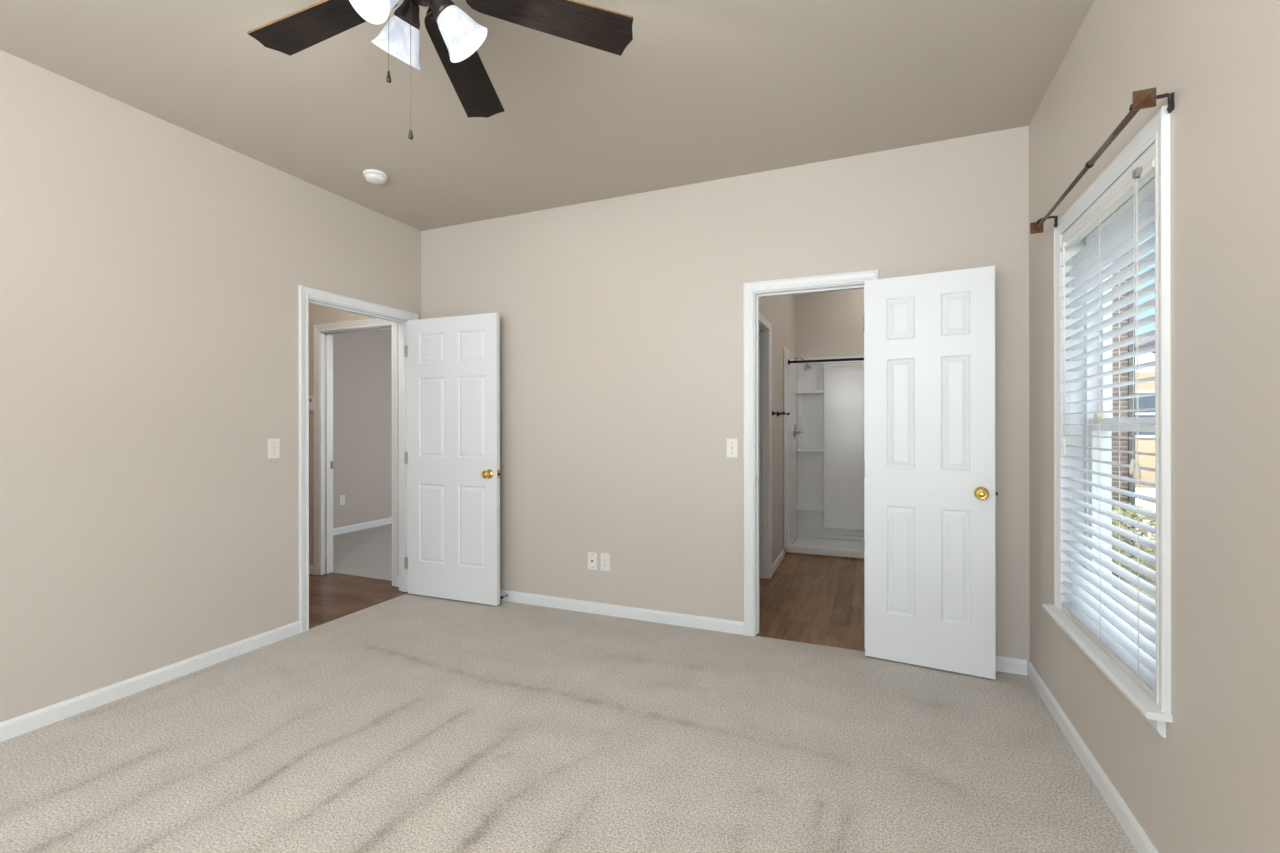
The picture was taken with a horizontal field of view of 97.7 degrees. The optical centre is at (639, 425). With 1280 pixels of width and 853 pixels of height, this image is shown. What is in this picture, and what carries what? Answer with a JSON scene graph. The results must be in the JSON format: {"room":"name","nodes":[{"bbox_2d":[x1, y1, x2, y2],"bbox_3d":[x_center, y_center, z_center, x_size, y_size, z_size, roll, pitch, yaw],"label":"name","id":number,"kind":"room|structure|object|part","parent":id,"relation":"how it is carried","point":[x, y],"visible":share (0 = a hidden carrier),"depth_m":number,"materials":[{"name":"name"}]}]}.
{"room":"empty bedroom","nodes":[
{"label":"empty bedroom","id":0,"kind":"room"},
{"bbox_2d":[0,50,418,721],"bbox_3d":[-2.658,-0.121,2.107,0.117,2.750,4.757,0,0,23],"label":"wall","id":1,"kind":"structure","parent":0,"point":[152,268],"depth_m":2.65,"materials":[{"name":"beige paint"}]},
{"bbox_2d":[0,621,299,741],"bbox_3d":[-2.782,1.218,1.632,0.013,0.073,3.784,0,0,23],"label":"baseboard","id":2,"kind":"structure","parent":1,"relation":"attached to","point":[36,719],"depth_m":2.62,"materials":[{"name":"white paint"}]},
{"bbox_2d":[268,438,279,458],"bbox_3d":[-2.115,0.133,3.236,0.020,0.115,0.070,0,0,23],"label":"light switch","id":3,"kind":"object","parent":1,"relation":"attached to","point":[273,444],"visible":1,"depth_m":3.23,"materials":[{"name":"white plastic"}]},
{"bbox_2d":[298,285,417,632],"bbox_3d":[-1.928,0.204,3.842,0.134,2.101,0.954,0,0,23],"label":"door frame","id":4,"kind":"structure","parent":1,"relation":"attached to","point":[307,295],"depth_m":3.45,"materials":[{"name":"white paint"}]},
{"bbox_2d":[404,313,500,605],"bbox_3d":[-1.375,0.232,4.021,0.875,2.018,0.161,0,0,22],"label":"door","id":5,"kind":"structure","parent":1,"relation":"in","point":[452,458],"depth_m":3.98,"materials":[{"name":"white paint"}]},
{"bbox_3d":[-1.053,0.336,3.840,0.064,0.064,0.063,0,0,22],"label":"knob","id":6,"kind":"part","parent":5,"relation":"part of","materials":[{"name":"gold metal"}]},
{"bbox_2d":[309,304,398,576],"bbox_3d":[-3.471,-0.119,3.561,2.500,2.750,2.922,0,0,23],"label":"wall","id":7,"kind":"structure","parent":0,"point":[318,314],"depth_m":4.72,"materials":[{"name":"beige paint"}]},
{"bbox_2d":[309,396,313,409],"bbox_3d":[-2.772,-0.187,4.716,0.068,0.120,0.022,0,0,23],"label":"thermostat","id":8,"kind":"object","parent":7,"relation":"attached to","point":[311,398],"visible":0.74,"depth_m":4.70,"materials":[{"name":"white plastic"}]},
{"bbox_2d":[309,565,398,586],"bbox_3d":[-2.578,1.219,4.641,1.680,0.073,0.013,0,0,23],"label":"baseboard","id":9,"kind":"structure","parent":7,"relation":"attached to","point":[311,567],"depth_m":4.71,"materials":[{"name":"white paint"}]},
{"bbox_2d":[314,318,397,586],"bbox_3d":[-2.293,0.204,4.583,0.922,2.101,0.132,0,0,23],"label":"door frame","id":10,"kind":"structure","parent":7,"relation":"attached to","point":[323,333],"depth_m":4.69,"materials":[{"name":"white paint"}]},
{"bbox_2d":[309,524,407,628],"bbox_3d":[-2.173,1.305,5.069,3.500,0.100,6.500,0,0,23],"label":"floor","id":11,"kind":"structure","parent":0,"point":[332,596],"depth_m":4.59,"materials":[{"name":"brown wood"}]},
{"bbox_2d":[333,330,391,527],"bbox_3d":[-1.625,-0.121,6.423,3.720,2.750,3.778,0,0,23],"label":"wall","id":12,"kind":"structure","parent":0,"point":[362,361],"depth_m":6.76,"materials":[{"name":"grey paint"}]},
{"bbox_2d":[340,495,344,504],"bbox_3d":[-3.467,0.867,6.509,0.008,0.115,0.070,0,0,23],"label":"power outlet","id":13,"kind":"object","parent":12,"relation":"attached to","point":[342,497],"visible":1,"depth_m":6.51,"materials":[{"name":"white plastic"}]},
{"bbox_2d":[333,517,391,534],"bbox_3d":[-3.244,1.218,7.040,0.013,0.078,3.678,0,0,23],"label":"baseboard","id":14,"kind":"structure","parent":12,"relation":"attached to","point":[345,529],"depth_m":6.74,"materials":[{"name":"white paint"}]},
{"bbox_2d":[0,0,1093,230],"bbox_3d":[-0.766,-1.549,1.333,4.209,0.100,5.017,0,0,23],"label":"ceiling","id":15,"kind":"structure","parent":0,"point":[701,90],"depth_m":2.46,"materials":[{"name":"beige paint"}]},
{"bbox_2d":[363,169,387,184],"bbox_3d":[-1.576,-1.474,3.329,0.136,0.046,0.136,0,0,23],"label":"smoke detector","id":16,"kind":"object","parent":15,"relation":"attached to","point":[374,176],"visible":1,"depth_m":3.29,"materials":[{"name":"white plastic"}]},
{"bbox_2d":[247,0,633,139],"bbox_3d":[-0.673,-1.168,1.639,1.195,0.662,1.220,0,0,23],"label":"ceiling fan","id":17,"kind":"object","parent":15,"relation":"hanging from","point":[456,38],"visible":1,"depth_m":1.74,"materials":[{"name":"brown wood"}]},
{"bbox_3d":[-0.989,-1.272,1.755,0.524,0.006,0.150,-5,7,19],"label":"blade","id":18,"kind":"part","parent":17,"relation":"part of","materials":[{"name":"brown wood"}]},
{"bbox_3d":[-0.718,-1.172,1.505,0.144,0.149,0.149,0,0,23],"label":"lamp shade","id":19,"kind":"part","parent":17,"relation":"part of","materials":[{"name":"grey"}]},
{"bbox_3d":[-0.735,-1.165,1.711,0.147,0.148,0.143,0,0,23],"label":"lamp shade","id":20,"kind":"part","parent":17,"relation":"part of","materials":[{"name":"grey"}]},
{"bbox_2d":[394,0,419,29],"bbox_3d":[-0.694,-1.228,1.677,0.078,0.079,0.075,0,0,23],"label":"socket","id":21,"kind":"object","parent":17,"relation":"attached to","point":[407,14],"depth_m":1.65,"materials":[{"name":"brown metal"}]},
{"bbox_3d":[-0.671,-1.058,1.636,0.003,0.374,0.002,0,0,23],"label":"pull chain","id":22,"kind":"part","parent":17,"relation":"part of","materials":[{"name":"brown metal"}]},
{"bbox_2d":[429,0,455,23],"bbox_3d":[-0.580,-1.235,1.656,0.075,0.079,0.077,0,0,23],"label":"socket","id":23,"kind":"object","parent":17,"relation":"attached to","point":[443,10],"depth_m":1.63,"materials":[{"name":"brown metal"}]},
{"bbox_3d":[-0.525,-1.175,1.683,0.140,0.149,0.144,0,0,23],"label":"lamp shade","id":24,"kind":"part","parent":17,"relation":"part of","materials":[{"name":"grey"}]},
{"bbox_3d":[-0.624,-1.272,2.005,0.150,0.006,0.524,-9,-5,1],"label":"blade","id":25,"kind":"part","parent":17,"relation":"part of","materials":[{"name":"brown wood"}]},
{"bbox_3d":[-0.274,-1.273,1.735,0.524,0.006,0.150,5,-10,-16],"label":"blade","id":26,"kind":"part","parent":17,"relation":"part of","materials":[{"name":"brown wood"}]},
{"bbox_2d":[0,593,1136,852],"bbox_3d":[-0.781,1.252,1.342,3.932,0.001,4.782,0,0,23],"label":"floor","id":27,"kind":"structure","parent":0,"point":[406,723],"depth_m":2.13,"materials":[{"name":"beige carpet"}]},
{"bbox_2d":[419,126,1029,660],"bbox_3d":[0.096,-0.124,3.616,4.049,2.750,0.140,0,0,23],"label":"wall","id":28,"kind":"structure","parent":0,"point":[622,385],"depth_m":3.51,"materials":[{"name":"beige paint"}]},
{"bbox_2d":[588,552,596,569],"bbox_3d":[-0.320,0.905,3.730,0.070,0.115,0.017,0,0,23],"label":"cable jack","id":29,"kind":"object","parent":28,"relation":"attached to","point":[592,557],"visible":1,"depth_m":3.73,"materials":[{"name":"white plastic"}]},
{"bbox_2d":[600,553,609,570],"bbox_3d":[-0.230,0.903,3.698,0.070,0.115,0.008,0,0,23],"label":"power outlet","id":30,"kind":"object","parent":28,"relation":"attached to","point":[604,557],"visible":1,"depth_m":3.69,"materials":[{"name":"white plastic"}]},
{"bbox_2d":[726,438,737,457],"bbox_3d":[0.553,0.137,3.367,0.070,0.115,0.020,0,0,23],"label":"light switch","id":31,"kind":"object","parent":28,"relation":"attached to","point":[731,444],"visible":1,"depth_m":3.37,"materials":[{"name":"white plastic"}]},
{"bbox_2d":[500,589,1026,674],"bbox_3d":[0.126,1.215,3.548,3.919,0.073,0.013,0,0,23],"label":"baseboard","id":32,"kind":"structure","parent":28,"relation":"attached to","point":[1002,664],"depth_m":3.57,"materials":[{"name":"white paint"}]},
{"bbox_2d":[743,269,878,648],"bbox_3d":[0.986,0.199,3.251,0.744,2.101,0.132,0,0,23],"label":"door frame","id":33,"kind":"structure","parent":28,"relation":"attached to","point":[752,291],"depth_m":3.33,"materials":[{"name":"white paint"}]},
{"bbox_2d":[863,266,997,679],"bbox_3d":[1.480,0.230,2.884,0.617,2.018,0.161,0,0,29],"label":"door","id":34,"kind":"structure","parent":28,"relation":"in","point":[929,463],"depth_m":2.86,"materials":[{"name":"white paint"}]},
{"bbox_3d":[1.666,0.334,2.726,0.064,0.064,0.063,0,0,29],"label":"knob","id":35,"kind":"part","parent":34,"relation":"part of","materials":[{"name":"gold metal"}]},
{"bbox_2d":[756,554,864,650],"bbox_3d":[1.435,1.301,4.645,2.690,0.097,3.040,0,0,23],"label":"floor","id":36,"kind":"structure","parent":0,"point":[807,599],"depth_m":3.96,"materials":[{"name":"brown wood"}]},
{"bbox_2d":[786,532,863,557],"bbox_3d":[2.327,1.209,5.500,1.635,0.080,0.773,0,0,23],"label":"shower pan","id":37,"kind":"object","parent":36,"relation":"on","point":[802,542],"visible":0.23,"depth_m":5.67,"materials":[{"name":"white plastic"}]},
{"bbox_2d":[759,289,863,563],"bbox_3d":[1.941,-0.126,4.558,1.883,2.750,3.013,0,0,23],"label":"wall","id":38,"kind":"structure","parent":0,"point":[821,324],"depth_m":5.93,"materials":[{"name":"beige paint"}]},
{"bbox_2d":[759,312,771,578],"bbox_3d":[0.858,0.206,4.230,0.132,2.088,0.884,0,0,23],"label":"door frame","id":39,"kind":"structure","parent":38,"relation":"attached to","point":[765,327],"depth_m":4.57,"materials":[{"name":"white paint"}]},
{"bbox_2d":[772,550,783,575],"bbox_3d":[0.983,1.214,4.381,0.013,0.073,1.953,0,0,23],"label":"baseboard","id":40,"kind":"structure","parent":38,"relation":"attached to","point":[780,557],"depth_m":4.93,"materials":[{"name":"white paint"}]},
{"bbox_2d":[783,348,863,547],"bbox_3d":[2.296,0.216,5.429,1.635,1.904,0.928,0,0,23],"label":"shower surround","id":41,"kind":"object","parent":38,"relation":"attached to","point":[824,465],"visible":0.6,"depth_m":5.91,"materials":[{"name":"white plastic"}]},
{"bbox_3d":[1.589,0.217,5.830,0.022,1.904,0.728,0,0,23],"label":"panel","id":42,"kind":"part","parent":41,"relation":"part of","materials":[{"name":"white plastic"}]},
{"bbox_2d":[794,424,802,439],"bbox_3d":[1.683,0.070,5.905,0.094,0.170,0.170,0,0,23],"label":"shower valve","id":43,"kind":"object","parent":41,"relation":"attached to","point":[796,431],"visible":1,"depth_m":5.88,"materials":[{"name":"silver metal"}]},
{"bbox_2d":[794,356,811,370],"bbox_3d":[1.712,-0.654,5.868,0.189,0.160,0.090,0,0,29],"label":"showerhead","id":44,"kind":"object","parent":41,"relation":"attached to","point":[807,366],"visible":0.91,"depth_m":5.84,"materials":[{"name":"silver metal"}]},
{"bbox_2d":[796,390,822,393],"bbox_3d":[1.839,-0.358,6.047,0.275,0.036,0.095,0,0,23],"label":"shelf","id":45,"kind":"object","parent":41,"relation":"attached to","point":[797,391],"depth_m":6.01,"materials":[{"name":"white plastic"}]},
{"bbox_2d":[797,507,822,511],"bbox_3d":[1.841,0.909,6.046,0.275,0.036,0.095,0,0,23],"label":"shelf","id":46,"kind":"object","parent":41,"relation":"attached to","point":[799,509],"depth_m":6.02,"materials":[{"name":"white plastic"}]},
{"bbox_2d":[797,448,822,451],"bbox_3d":[1.840,0.269,6.047,0.275,0.036,0.095,0,0,23],"label":"shelf","id":47,"kind":"object","parent":41,"relation":"attached to","point":[798,449],"depth_m":6.02,"materials":[{"name":"white plastic"}]},
{"bbox_3d":[2.494,0.219,5.779,1.138,1.750,0.090,0,0,23],"label":"raised panel","id":48,"kind":"part","parent":41,"relation":"part of","materials":[{"name":"white plastic"}]},
{"bbox_2d":[786,552,863,560],"bbox_3d":[2.177,1.242,5.137,1.635,0.018,0.012,0,0,23],"label":"trim","id":49,"kind":"structure","parent":38,"relation":"attached to","point":[792,553],"depth_m":5.30,"materials":[{"name":"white wood"}]},
{"bbox_2d":[788,358,863,364],"bbox_3d":[2.211,-0.623,5.189,1.667,0.052,0.052,0,0,23],"label":"shower rod","id":50,"kind":"object","parent":38,"relation":"attached to","point":[844,359],"visible":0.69,"depth_m":5.36,"materials":[{"name":"black metal"}]},
{"bbox_2d":[1029,0,1279,852],"bbox_3d":[1.129,-0.127,0.613,0.160,2.750,4.897,0,0,23],"label":"wall","id":51,"kind":"structure","parent":0,"point":[1212,785],"depth_m":1.35,"materials":[{"name":"beige paint"}]},
{"bbox_2d":[1027,660,1158,852],"bbox_3d":[1.029,1.212,0.592,0.013,0.073,4.782,0,0,23],"label":"baseboard","id":52,"kind":"structure","parent":51,"relation":"attached to","point":[1134,831],"depth_m":1.94,"materials":[{"name":"white paint"}]},
{"bbox_2d":[1030,87,1173,233],"bbox_3d":[1.529,-0.848,1.914,0.098,0.049,1.077,0,0,23],"label":"curtain rod","id":53,"kind":"object","parent":51,"relation":"attached to","point":[1146,98],"visible":1,"depth_m":1.59,"materials":[{"name":"brown metal"}]},
{"bbox_3d":[1.580,-0.845,2.104,0.014,0.018,0.627,0,0,23],"label":"rod","id":54,"kind":"part","parent":53,"relation":"part of","materials":[{"name":"brown metal"}]},
{"bbox_3d":[1.385,-0.847,1.634,0.017,0.018,0.390,0,0,23],"label":"rod","id":55,"kind":"part","parent":53,"relation":"part of","materials":[{"name":"brown metal"}]},
{"bbox_2d":[1042,105,1171,737],"bbox_3d":[1.632,-0.003,1.900,0.217,1.687,0.975,0,0,23],"label":"window","id":56,"kind":"structure","parent":51,"relation":"in","point":[1157,713],"depth_m":1.96,"materials":[{"name":"white paint"}]},
{"bbox_3d":[1.702,-0.370,1.869,0.030,0.773,0.777,0,0,23],"label":"sash","id":57,"kind":"part","parent":56,"relation":"part of","materials":[{"name":"white plastic"}]},
{"bbox_2d":[1060,143,1155,700],"bbox_3d":[1.592,-0.011,1.915,0.073,1.543,0.821,0,0,23],"label":"window blind","id":58,"kind":"object","parent":56,"relation":"attached to","point":[1129,641],"visible":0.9,"depth_m":1.85,"materials":[{"name":"white plastic"}]},
{"bbox_3d":[1.709,0.006,2.177,0.055,1.496,0.012,0,0,23],"label":"ladder cord","id":59,"kind":"part","parent":58,"relation":"part of","materials":[{"name":"white fabric"}]},
{"bbox_3d":[1.600,0.750,1.912,0.048,0.021,0.821,0,0,23],"label":"rail","id":60,"kind":"part","parent":58,"relation":"part of","materials":[{"name":"beige"}]},
{"bbox_3d":[1.592,0.007,1.895,0.055,1.496,0.012,0,0,23],"label":"ladder cord","id":61,"kind":"part","parent":58,"relation":"part of","materials":[{"name":"white fabric"}]},
{"bbox_3d":[1.449,-0.311,1.640,0.002,0.830,0.018,0,0,23],"label":"lift cord","id":62,"kind":"part","parent":58,"relation":"part of","materials":[{"name":"white fabric"}]},
{"bbox_3d":[1.441,-0.306,1.622,0.002,0.840,0.002,0,0,23],"label":"lift cord","id":63,"kind":"part","parent":58,"relation":"part of","materials":[{"name":"white plastic"}]},
{"bbox_3d":[1.479,0.007,1.622,0.055,1.496,0.012,0,0,23],"label":"ladder cord","id":64,"kind":"part","parent":58,"relation":"part of","materials":[{"name":"white fabric"}]},
{"bbox_3d":[1.687,-0.004,1.876,0.080,1.565,0.837,0,0,23],"label":"frame","id":65,"kind":"part","parent":56,"relation":"part of","materials":[{"name":"white plastic"}]},
{"bbox_3d":[1.670,0.353,1.883,0.030,0.760,0.777,0,0,23],"label":"sash","id":66,"kind":"part","parent":56,"relation":"part of","materials":[{"name":"white plastic"}]},
{"label":"outside","id":67,"kind":"structure","parent":0,"visible":0},
{"bbox_2d":[1112,487,1155,630],"bbox_3d":[18.977,1.728,10.538,25.011,0.100,46.000,0,0,23],"label":"ground","id":68,"kind":"structure","parent":67,"point":[1150,581],"depth_m":5.88,"materials":[{"name":"green plant"}]},
{"bbox_2d":[1112,248,1134,551],"bbox_3d":[6.101,-1.629,10.136,3.415,6.650,5.300,0,0,23],"label":"brick house","id":69,"kind":"structure","parent":68,"relation":"on","point":[1125,404],"depth_m":7.49,"materials":[{"name":"brown brick"}]},
{"bbox_2d":[1112,503,1155,579],"bbox_3d":[5.504,1.274,6.283,0.808,0.843,0.824,0,0,38],"label":"shrub","id":70,"kind":"object","parent":68,"relation":"on","point":[1115,509],"visible":0.16,"depth_m":6.17,"materials":[{"name":"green plant"}]},
{"bbox_2d":[1135,337,1154,486],"bbox_3d":[17.469,-0.792,17.928,8.050,4.950,8.200,0,0,23],"label":"house","id":71,"kind":"structure","parent":68,"relation":"on","point":[1148,446],"depth_m":15.35,"materials":[{"name":"beige"}]},
{"bbox_3d":[13.790,-0.313,15.384,0.800,1.200,0.008,0,0,23],"label":"pane","id":72,"kind":"part","parent":71,"relation":"part of","materials":[{"name":"blue"}]},
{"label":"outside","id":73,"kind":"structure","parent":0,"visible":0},
{"bbox_2d":[1135,487,1154,545],"bbox_3d":[17.194,1.670,8.570,18.800,0.020,9.000,0,0,23],"label":"driveway","id":74,"kind":"structure","parent":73,"point":[1150,492],"depth_m":12.11,"materials":[{"name":"concrete"}]}
]}

